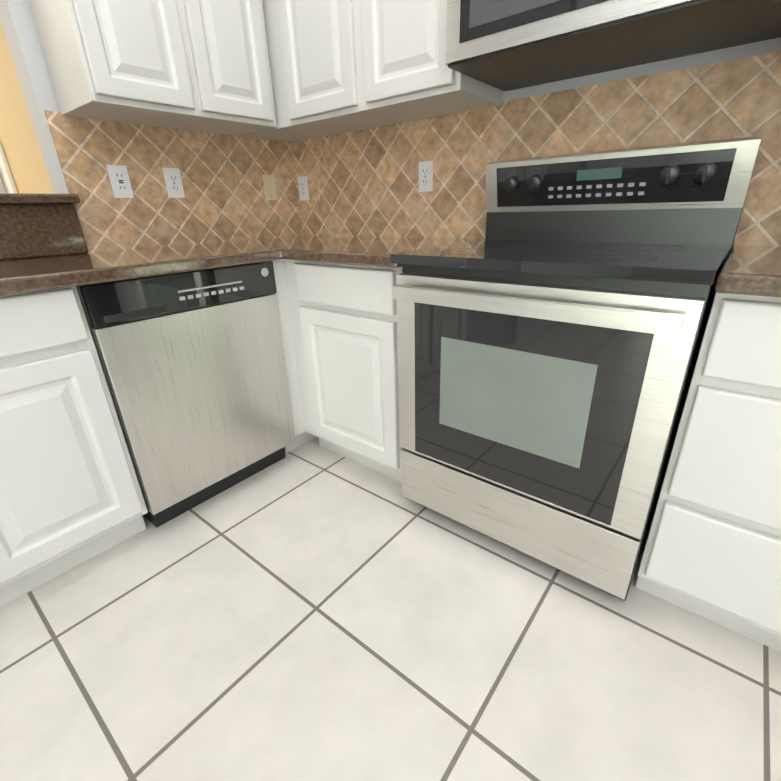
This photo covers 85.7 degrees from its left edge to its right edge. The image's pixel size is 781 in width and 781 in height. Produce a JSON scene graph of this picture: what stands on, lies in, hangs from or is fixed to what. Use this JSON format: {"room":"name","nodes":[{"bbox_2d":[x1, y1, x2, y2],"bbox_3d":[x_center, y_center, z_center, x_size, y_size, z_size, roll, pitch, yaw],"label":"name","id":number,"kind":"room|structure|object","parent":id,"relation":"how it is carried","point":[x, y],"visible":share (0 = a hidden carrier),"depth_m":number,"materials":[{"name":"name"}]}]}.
{"room":"kitchen","nodes":[
{"label":"kitchen","id":0,"kind":"room"},
{"bbox_2d":[0,22,53,193],"bbox_3d":[-1.969,-1.275,2.113,1.876,2.850,0.120,16,29,36],"label":"wall","id":1,"kind":"structure","parent":0,"point":[22,151],"depth_m":1.74,"materials":[{"name":"yellow paint"}]},
{"bbox_2d":[0,167,8,192],"bbox_3d":[-2.076,-1.157,2.869,0.074,2.015,0.747,16,29,36],"label":"pantry door","id":2,"kind":"structure","parent":1,"relation":"in","point":[4,182],"depth_m":2.52,"materials":[{"name":"white wood"}]},
{"bbox_2d":[0,142,17,192],"bbox_3d":[-2.087,-0.980,2.333,0.900,2.140,0.146,16,29,36],"label":"door frame","id":3,"kind":"structure","parent":1,"relation":"attached to","point":[7,174],"depth_m":1.96,"materials":[{"name":"white wood"}]},
{"bbox_2d":[0,0,68,193],"bbox_3d":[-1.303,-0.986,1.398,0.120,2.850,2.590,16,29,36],"label":"wall","id":4,"kind":"structure","parent":0,"point":[22,38],"depth_m":1.43,"materials":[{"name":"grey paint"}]},
{"bbox_2d":[0,193,87,259],"bbox_3d":[-1.545,-0.476,1.264,0.232,0.206,1.048,16,29,36],"label":"sill ledge","id":5,"kind":"object","parent":4,"relation":"on","point":[32,225],"visible":0.98,"depth_m":1.48,"materials":[{"name":"stone"}]},
{"bbox_2d":[28,0,276,135],"bbox_3d":[-0.830,-1.500,1.445,0.322,0.988,0.703,16,29,36],"label":"upper cabinet","id":6,"kind":"object","parent":4,"relation":"attached to","point":[199,65],"visible":1,"depth_m":1.44,"materials":[{"name":"paint"}]},
{"bbox_2d":[44,110,300,252],"bbox_3d":[-0.847,-0.923,1.923,0.010,0.470,1.076,16,29,36],"label":"backsplash","id":7,"kind":"structure","parent":4,"relation":"attached to","point":[224,200],"depth_m":1.81,"materials":[{"name":"tile"}]},
{"bbox_2d":[106,165,133,197],"bbox_3d":[-1.062,-0.821,1.657,0.010,0.115,0.070,16,29,36],"label":"electrical outlet","id":8,"kind":"object","parent":7,"relation":"attached to","point":[120,181],"visible":1,"depth_m":1.65,"materials":[{"name":"white plastic"}]},
{"bbox_2d":[162,168,184,197],"bbox_3d":[-0.929,-0.891,1.808,0.008,0.115,0.070,16,29,36],"label":"electrical outlet","id":9,"kind":"object","parent":7,"relation":"attached to","point":[173,181],"visible":1,"depth_m":1.80,"materials":[{"name":"white plastic"}]},
{"bbox_2d":[262,175,276,199],"bbox_3d":[-0.620,-1.043,2.165,0.006,0.115,0.070,16,29,36],"label":"wall plate","id":10,"kind":"object","parent":7,"relation":"attached to","point":[269,187],"visible":1,"depth_m":2.16,"materials":[{"name":"beige plastic"}]},
{"bbox_2d":[0,437,780,780],"bbox_3d":[-1.694,1.043,0.453,13.300,0.100,9.100,16,29,36],"label":"floor","id":11,"kind":"structure","parent":0,"point":[312,609],"depth_m":1.05,"materials":[{"name":"tile"}]},
{"bbox_2d":[0,286,147,606],"bbox_3d":[-1.336,0.190,1.169,0.626,0.876,0.869,16,29,36],"label":"base cabinet","id":12,"kind":"object","parent":11,"relation":"on","point":[71,496],"visible":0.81,"depth_m":1.17,"materials":[{"name":"paint"}]},
{"bbox_2d":[0,235,355,295],"bbox_3d":[-1.031,-0.377,1.308,0.665,0.038,2.509,16,29,36],"label":"countertop","id":13,"kind":"structure","parent":12,"relation":"on","point":[24,275],"depth_m":1.31,"materials":[{"name":"stone"}]},
{"bbox_2d":[76,261,295,527],"bbox_3d":[-0.857,-0.049,1.695,0.620,0.872,0.624,16,29,36],"label":"dishwasher","id":14,"kind":"object","parent":11,"relation":"on","point":[193,365],"visible":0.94,"depth_m":1.44,"materials":[{"name":"silver metal"}]},
{"bbox_2d":[268,260,315,452],"bbox_3d":[-0.468,-0.268,2.170,0.606,0.876,0.670,16,29,36],"label":"base cabinet","id":15,"kind":"object","parent":11,"relation":"on","point":[302,436],"visible":0.06,"depth_m":1.76,"materials":[{"name":"paint"}]},
{"bbox_2d":[284,260,401,481],"bbox_3d":[0.011,-0.139,1.838,0.587,0.876,0.626,16,29,36],"label":"base cabinet","id":16,"kind":"object","parent":11,"relation":"on","point":[344,320],"visible":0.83,"depth_m":1.57,"materials":[{"name":"paint"}]},
{"bbox_2d":[280,237,481,267],"bbox_3d":[0.014,-0.543,1.623,0.523,0.038,0.649,16,29,36],"label":"countertop","id":17,"kind":"structure","parent":16,"relation":"on","point":[362,251],"depth_m":1.50,"materials":[{"name":"stone"}]},
{"bbox_2d":[390,136,762,600],"bbox_3d":[0.502,-0.108,1.341,0.760,1.188,0.705,16,29,36],"label":"range","id":18,"kind":"object","parent":11,"relation":"on","point":[551,328],"visible":1,"depth_m":1.14,"materials":[{"name":"silver metal"}]},
{"bbox_2d":[635,292,780,651],"bbox_3d":[1.029,0.160,1.079,0.478,0.876,0.626,16,29,36],"label":"drawers","id":19,"kind":"object","parent":11,"relation":"on","point":[712,551],"visible":0.96,"depth_m":0.92,"materials":[{"name":"paint"}]},
{"bbox_2d":[715,245,780,297],"bbox_3d":[1.003,-0.253,0.885,0.481,0.038,0.648,16,29,36],"label":"countertop","id":20,"kind":"structure","parent":19,"relation":"on","point":[751,270],"depth_m":0.79,"materials":[{"name":"stone"}]},
{"bbox_2d":[503,37,780,258],"bbox_3d":[2.324,-0.549,0.144,7.200,2.850,0.120,16,29,36],"label":"wall","id":21,"kind":"structure","parent":0,"point":[741,51],"depth_m":1.24,"materials":[{"name":"grey paint"}]},
{"bbox_2d":[242,0,323,141],"bbox_3d":[-0.484,-1.661,1.792,0.387,0.988,0.322,16,29,36],"label":"upper cabinet","id":22,"kind":"object","parent":21,"relation":"attached to","point":[281,133],"depth_m":1.78,"materials":[{"name":"paint"}]},
{"bbox_2d":[270,0,390,135],"bbox_3d":[-0.178,-1.571,1.564,0.396,0.988,0.322,16,29,36],"label":"upper cabinet","id":23,"kind":"object","parent":21,"relation":"attached to","point":[340,66],"depth_m":1.60,"materials":[{"name":"paint"}]},
{"bbox_2d":[350,0,502,123],"bbox_3d":[0.134,-1.479,1.331,0.404,0.988,0.322,16,29,36],"label":"upper cabinet","id":24,"kind":"object","parent":21,"relation":"attached to","point":[402,74],"depth_m":1.39,"materials":[{"name":"paint"}]},
{"bbox_2d":[291,51,780,245],"bbox_3d":[0.439,-0.817,1.590,2.452,0.470,0.010,16,29,36],"label":"backsplash","id":25,"kind":"structure","parent":21,"relation":"attached to","point":[363,183],"depth_m":1.51,"materials":[{"name":"tile"}]},
{"bbox_2d":[298,176,308,200],"bbox_3d":[-0.467,-1.080,2.253,0.070,0.115,0.008,16,29,36],"label":"electrical outlet","id":26,"kind":"object","parent":25,"relation":"attached to","point":[303,188],"visible":1,"depth_m":2.25,"materials":[{"name":"white plastic"}]},
{"bbox_2d":[419,161,432,191],"bbox_3d":[0.149,-0.908,1.789,0.070,0.115,0.008,16,29,36],"label":"electrical outlet","id":27,"kind":"object","parent":25,"relation":"attached to","point":[425,176],"visible":1,"depth_m":1.79,"materials":[{"name":"white plastic"}]},
{"bbox_2d":[446,0,780,90],"bbox_3d":[0.560,-1.099,1.037,0.760,0.421,0.448,16,29,36],"label":"microwave","id":28,"kind":"object","parent":21,"relation":"attached to","point":[506,45],"visible":1,"depth_m":1.07,"materials":[{"name":"silver metal"}]}
]}

